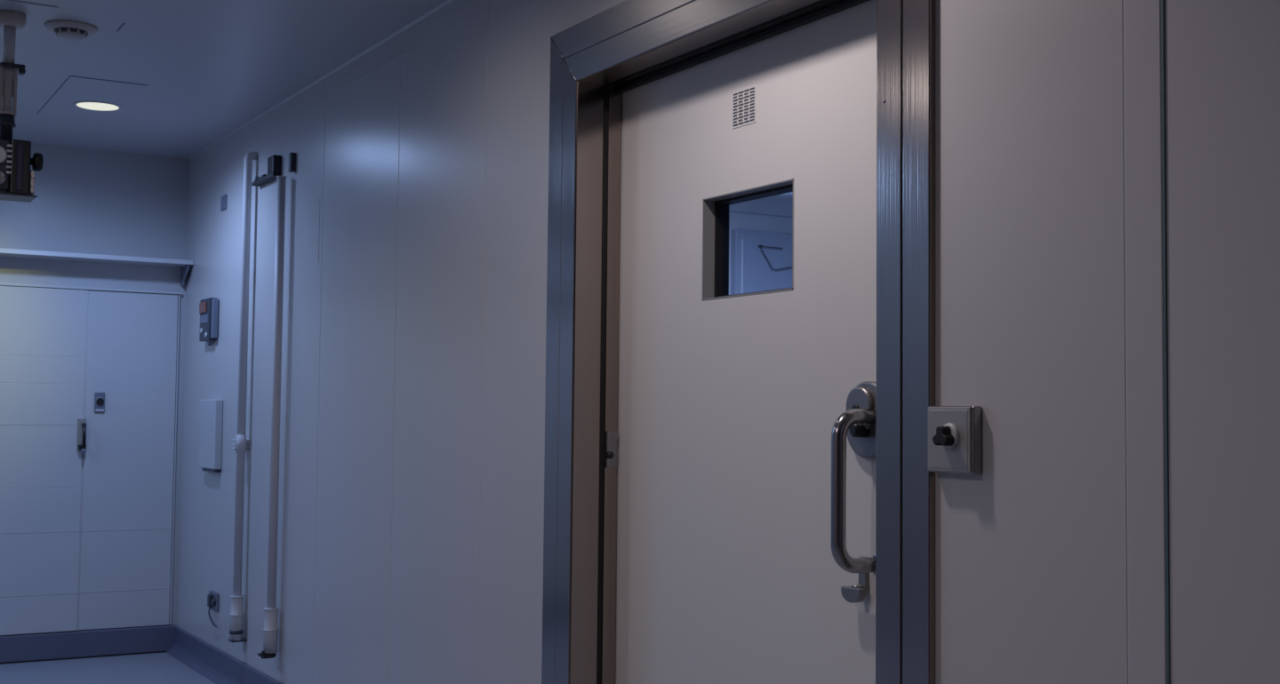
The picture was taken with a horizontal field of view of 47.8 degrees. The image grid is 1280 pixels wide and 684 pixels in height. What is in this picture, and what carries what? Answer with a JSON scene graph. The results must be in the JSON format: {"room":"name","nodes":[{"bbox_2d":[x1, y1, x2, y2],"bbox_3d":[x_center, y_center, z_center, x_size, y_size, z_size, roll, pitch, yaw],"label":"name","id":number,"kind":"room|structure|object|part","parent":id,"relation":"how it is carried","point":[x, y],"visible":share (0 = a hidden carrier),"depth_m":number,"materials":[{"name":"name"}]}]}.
{"room":"hospital corridor","nodes":[
{"label":"hospital corridor","id":0,"kind":"room"},
{"bbox_2d":[0,143,189,636],"bbox_3d":[-3.968,0.258,6.761,3.815,2.600,0.100,2,-3,-31],"label":"wall","id":1,"kind":"structure","parent":0,"point":[88,201],"depth_m":7.47,"materials":[{"name":"paint"}]},
{"bbox_2d":[0,624,175,664],"bbox_3d":[-3.967,1.485,6.630,3.570,0.136,0.025,2,-3,-31],"label":"baseboard","id":2,"kind":"structure","parent":1,"relation":"attached to","point":[147,640],"depth_m":7.31,"materials":[{"name":"black rubber"}]},
{"bbox_2d":[0,282,182,635],"bbox_3d":[-3.780,0.550,6.765,3.162,1.742,0.063,2,-3,-31],"label":"door","id":3,"kind":"structure","parent":1,"relation":"in","point":[87,497],"depth_m":7.35,"materials":[{"name":"white paint"}]},
{"bbox_3d":[-2.839,0.468,7.338,0.042,0.165,0.010,2,-3,-31],"label":"pull handle","id":4,"kind":"part","parent":3,"relation":"part of","materials":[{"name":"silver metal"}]},
{"bbox_2d":[94,392,104,412],"bbox_3d":[-2.764,0.308,7.387,0.052,0.101,0.024,2,-3,-31],"label":"switch","id":5,"kind":"object","parent":3,"relation":"attached to","point":[99,397],"visible":1,"depth_m":7.38,"materials":[{"name":"grey plastic"}]},
{"bbox_3d":[-2.760,0.304,7.381,0.038,0.038,0.010,2,-3,-31],"label":"knob","id":6,"kind":"part","parent":5,"relation":"part of","materials":[{"name":"black plastic"}]},
{"bbox_3d":[-2.644,0.606,7.468,0.450,1.726,0.016,2,-3,-31],"label":"panel","id":7,"kind":"part","parent":3,"relation":"part of","materials":[{"name":"metal"}]},
{"bbox_2d":[0,248,193,286],"bbox_3d":[-3.906,-0.425,6.675,3.584,0.123,0.165,2,-3,-31],"label":"ledge","id":8,"kind":"object","parent":1,"relation":"attached to","point":[184,265],"visible":1,"depth_m":7.33,"materials":[{"name":"white paint"}]},
{"bbox_3d":[-3.905,-0.474,6.677,3.584,0.024,0.165,2,-3,-31],"label":"shelf plate","id":9,"kind":"part","parent":8,"relation":"part of","materials":[{"name":"white paint"}]},
{"bbox_2d":[0,652,215,683],"bbox_3d":[0.309,1.466,3.144,7.550,0.100,10.593,2,-3,-31],"label":"floor","id":10,"kind":"structure","parent":0,"point":[153,668],"depth_m":6.94,"materials":[{"name":"grey plastic"}]},
{"bbox_2d":[0,0,447,158],"bbox_3d":[0.338,-1.229,3.285,7.550,0.103,10.593,2,-3,-31],"label":"ceiling","id":11,"kind":"structure","parent":0,"point":[214,67],"depth_m":5.48,"materials":[{"name":"white paint"}]},
{"bbox_2d":[0,9,43,202],"bbox_3d":[-2.147,-0.805,4.902,0.222,0.632,0.162,2,-3,-31],"label":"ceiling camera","id":12,"kind":"object","parent":11,"relation":"hanging from","point":[17,180],"visible":1,"depth_m":4.88,"materials":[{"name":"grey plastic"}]},
{"bbox_2d":[0,192,37,202],"bbox_3d":[-2.160,-0.493,4.885,0.204,0.006,0.153,2,-3,-31],"label":"tray","id":13,"kind":"object","parent":12,"relation":"on","point":[26,197],"depth_m":4.88,"materials":[{"name":"grey plastic"}]},
{"bbox_3d":[-2.059,-0.614,4.918,0.042,0.062,0.062,2,-3,-31],"label":"knob","id":14,"kind":"part","parent":12,"relation":"part of","materials":[{"name":"black plastic"}]},
{"bbox_2d":[44,19,97,39],"bbox_3d":[-2.002,-1.090,5.079,0.176,0.042,0.176,2,-3,-31],"label":"smoke detector","id":15,"kind":"object","parent":11,"relation":"attached to","point":[65,28],"visible":1,"depth_m":5.04,"materials":[{"name":"grey plastic"}]},
{"bbox_2d":[37,75,155,121],"bbox_3d":[-2.376,-1.051,6.280,0.337,0.003,0.873,2,-3,-31],"label":"access panel","id":16,"kind":"object","parent":11,"relation":"attached to","point":[74,89],"visible":1,"depth_m":6.20,"materials":[{"name":"white metal"}]},
{"bbox_2d":[72,100,121,111],"bbox_3d":[-2.400,-1.044,6.389,0.204,0.005,0.204,2,-3,-31],"label":"recessed light","id":17,"kind":"object","parent":16,"relation":"attached to","point":[88,105],"visible":1,"depth_m":6.37,"materials":[{"name":"white paint"}]},
{"bbox_2d":[176,0,1279,683],"bbox_3d":[0.274,0.119,3.243,0.137,2.600,10.493,2,-3,-31],"label":"wall","id":18,"kind":"structure","parent":0,"point":[411,526],"depth_m":4.05,"materials":[{"name":"white paint"}]},
{"bbox_2d":[199,297,218,345],"bbox_3d":[-2.134,-0.098,7.140,0.046,0.234,0.230,2,-3,-31],"label":"station","id":19,"kind":"object","parent":18,"relation":"attached to","point":[208,308],"visible":1,"depth_m":7.08,"materials":[{"name":"grey plastic"}]},
{"bbox_2d":[198,400,223,472],"bbox_3d":[-2.094,0.456,7.042,0.038,0.350,0.295,2,-3,-31],"label":"dispenser","id":20,"kind":"object","parent":18,"relation":"attached to","point":[211,411],"visible":1,"depth_m":6.96,"materials":[{"name":"white paint"}]},
{"bbox_2d":[201,468,220,472],"bbox_3d":[-2.081,0.622,7.010,0.032,0.015,0.230,2,-3,-31],"label":"outlet","id":21,"kind":"object","parent":20,"relation":"attached to","point":[213,470],"depth_m":6.93,"materials":[{"name":"grey plastic"}]},
{"bbox_2d":[207,591,219,627],"bbox_3d":[-2.049,1.278,6.914,0.032,0.156,0.165,2,-3,-31],"label":"power socket","id":22,"kind":"object","parent":18,"relation":"attached to","point":[212,598],"visible":1,"depth_m":6.90,"materials":[{"name":"grey plastic"}]},
{"bbox_3d":[-2.039,1.311,6.883,0.014,0.087,0.104,3,-4,-35],"label":"cord","id":23,"kind":"part","parent":22,"relation":"part of","materials":[{"name":"grey plastic"}]},
{"bbox_3d":[-2.044,1.244,6.928,0.012,0.086,0.150,2,-3,-31],"label":"plate","id":24,"kind":"part","parent":22,"relation":"part of","materials":[{"name":"grey plastic"}]},
{"bbox_2d":[165,626,282,683],"bbox_3d":[-1.375,1.469,5.739,0.059,0.130,4.212,2,-3,-31],"label":"baseboard","id":25,"kind":"structure","parent":18,"relation":"attached to","point":[213,664],"depth_m":6.85,"materials":[{"name":"grey plastic"}]},
{"bbox_2d":[220,194,227,211],"bbox_3d":[-2.030,-0.680,7.043,0.008,0.073,0.090,2,-3,-31],"label":"plate","id":26,"kind":"object","parent":18,"relation":"attached to","point":[223,204],"visible":1,"depth_m":7.03,"materials":[{"name":"grey plastic"}]},
{"bbox_2d":[228,152,257,642],"bbox_3d":[-1.798,0.236,6.526,0.072,2.210,0.092,2,-3,-31],"label":"pipe","id":27,"kind":"object","parent":18,"relation":"attached to","point":[236,615],"visible":1,"depth_m":6.49,"materials":[{"name":"grey plastic"}]},
{"bbox_2d":[251,154,281,186],"bbox_3d":[-1.653,-0.757,6.385,0.038,0.093,0.330,2,-3,-31],"label":"bracket","id":28,"kind":"object","parent":18,"relation":"attached to","point":[274,162],"visible":0.98,"depth_m":6.27,"materials":[{"name":"black metal"}]},
{"bbox_3d":[-1.653,-0.719,6.384,0.036,0.018,0.330,2,-3,-31],"label":"arm","id":29,"kind":"part","parent":28,"relation":"part of","materials":[{"name":"grey metal"}]},
{"bbox_2d":[257,176,286,658],"bbox_3d":[-1.534,0.307,6.063,0.071,2.018,0.090,2,-3,-31],"label":"pipe","id":30,"kind":"object","parent":18,"relation":"attached to","point":[270,635],"visible":1,"depth_m":6.04,"materials":[{"name":"grey plastic"}]},
{"bbox_2d":[288,152,295,172],"bbox_3d":[-1.465,-0.757,6.084,0.024,0.080,0.030,2,-3,-31],"label":"hook","id":31,"kind":"object","parent":18,"relation":"attached to","point":[292,156],"visible":1,"depth_m":6.07,"materials":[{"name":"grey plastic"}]},
{"bbox_2d":[541,0,935,683],"bbox_3d":[0.229,0.270,3.376,0.225,2.310,1.553,2,-3,-31],"label":"door","id":32,"kind":"structure","parent":18,"relation":"in","point":[740,489],"depth_m":3.43,"materials":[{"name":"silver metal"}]},
{"bbox_3d":[-0.237,0.296,3.956,0.015,2.309,0.078,2,-3,-31],"label":"casing","id":33,"kind":"part","parent":32,"relation":"part of","materials":[{"name":"silver metal"}]},
{"bbox_3d":[-0.166,0.334,3.905,0.088,2.230,0.076,2,-3,-31],"label":"frame","id":34,"kind":"part","parent":32,"relation":"part of","materials":[{"name":"silver metal"}]},
{"bbox_3d":[-0.081,0.306,3.898,0.020,0.020,0.016,2,-3,-31],"label":"striker knob","id":35,"kind":"part","parent":32,"relation":"part of","materials":[{"name":"black plastic"}]},
{"bbox_3d":[-0.076,0.291,3.912,0.036,0.100,0.008,2,-3,-31],"label":"strike plate","id":36,"kind":"part","parent":32,"relation":"part of","materials":[{"name":"silver metal"}]},
{"bbox_3d":[0.152,-0.848,3.381,0.015,0.078,1.552,2,-3,-31],"label":"casing","id":37,"kind":"part","parent":32,"relation":"part of","materials":[{"name":"silver metal"}]},
{"bbox_3d":[0.183,-0.768,3.396,0.088,0.076,1.393,2,-3,-31],"label":"frame","id":38,"kind":"part","parent":32,"relation":"part of","materials":[{"name":"silver metal"}]},
{"bbox_2d":[732,84,756,128],"bbox_3d":[0.250,-0.565,3.470,0.003,0.091,0.099,2,-3,-31],"label":"vent grille","id":39,"kind":"object","parent":32,"relation":"attached to","point":[744,96],"depth_m":3.47,"materials":[{"name":"grey plastic"}]},
{"bbox_3d":[0.445,0.305,2.960,0.126,0.354,0.048,2,-3,-31],"label":"pull handle","id":40,"kind":"part","parent":32,"relation":"part of","materials":[{"name":"silver metal"}]},
{"bbox_3d":[0.509,0.282,2.775,0.088,2.230,0.076,2,-3,-31],"label":"frame","id":41,"kind":"part","parent":32,"relation":"part of","materials":[{"name":"silver metal"}]},
{"bbox_3d":[0.518,0.238,2.690,0.015,2.309,0.078,2,-3,-31],"label":"casing","id":42,"kind":"part","parent":32,"relation":"part of","materials":[{"name":"silver metal"}]},
{"bbox_2d":[928,406,981,474],"bbox_3d":[0.555,0.175,2.596,0.052,0.121,0.116,2,-3,-31],"label":"control box","id":43,"kind":"object","parent":18,"relation":"attached to","point":[954,432],"visible":1,"depth_m":2.58,"materials":[{"name":"silver metal"}]},
{"bbox_3d":[0.544,0.168,2.586,0.023,0.035,0.038,2,-3,-31],"label":"knob","id":44,"kind":"part","parent":43,"relation":"part of","materials":[{"name":"black plastic"}]},
{"bbox_2d":[1123,0,1170,683],"bbox_3d":[0.792,0.008,2.259,0.004,2.469,0.078,2,-3,-31],"label":"trim","id":45,"kind":"structure","parent":18,"relation":"attached to","point":[1144,28],"depth_m":2.26,"materials":[{"name":"white metal"}]},
{"bbox_2d":[728,192,792,295],"bbox_3d":[0.399,0.307,6.807,3.735,2.600,0.104,2,-3,-31],"label":"wall","id":46,"kind":"structure","parent":0,"point":[774,213],"depth_m":6.91,"materials":[{"name":"paint"}]},
{"bbox_2d":[731,228,792,295],"bbox_3d":[1.041,0.535,7.096,1.420,2.088,0.043,2,-3,-31],"label":"wall panel","id":47,"kind":"object","parent":46,"relation":"attached to","point":[751,272],"visible":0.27,"depth_m":6.83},
{"bbox_2d":[758,244,791,270],"bbox_3d":[0.671,-0.398,6.889,0.248,0.116,0.018,2,-3,-31],"label":"rod","id":48,"kind":"object","parent":47,"relation":"attached to","point":[761,245],"visible":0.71,"depth_m":6.85,"materials":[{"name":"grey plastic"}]}
]}

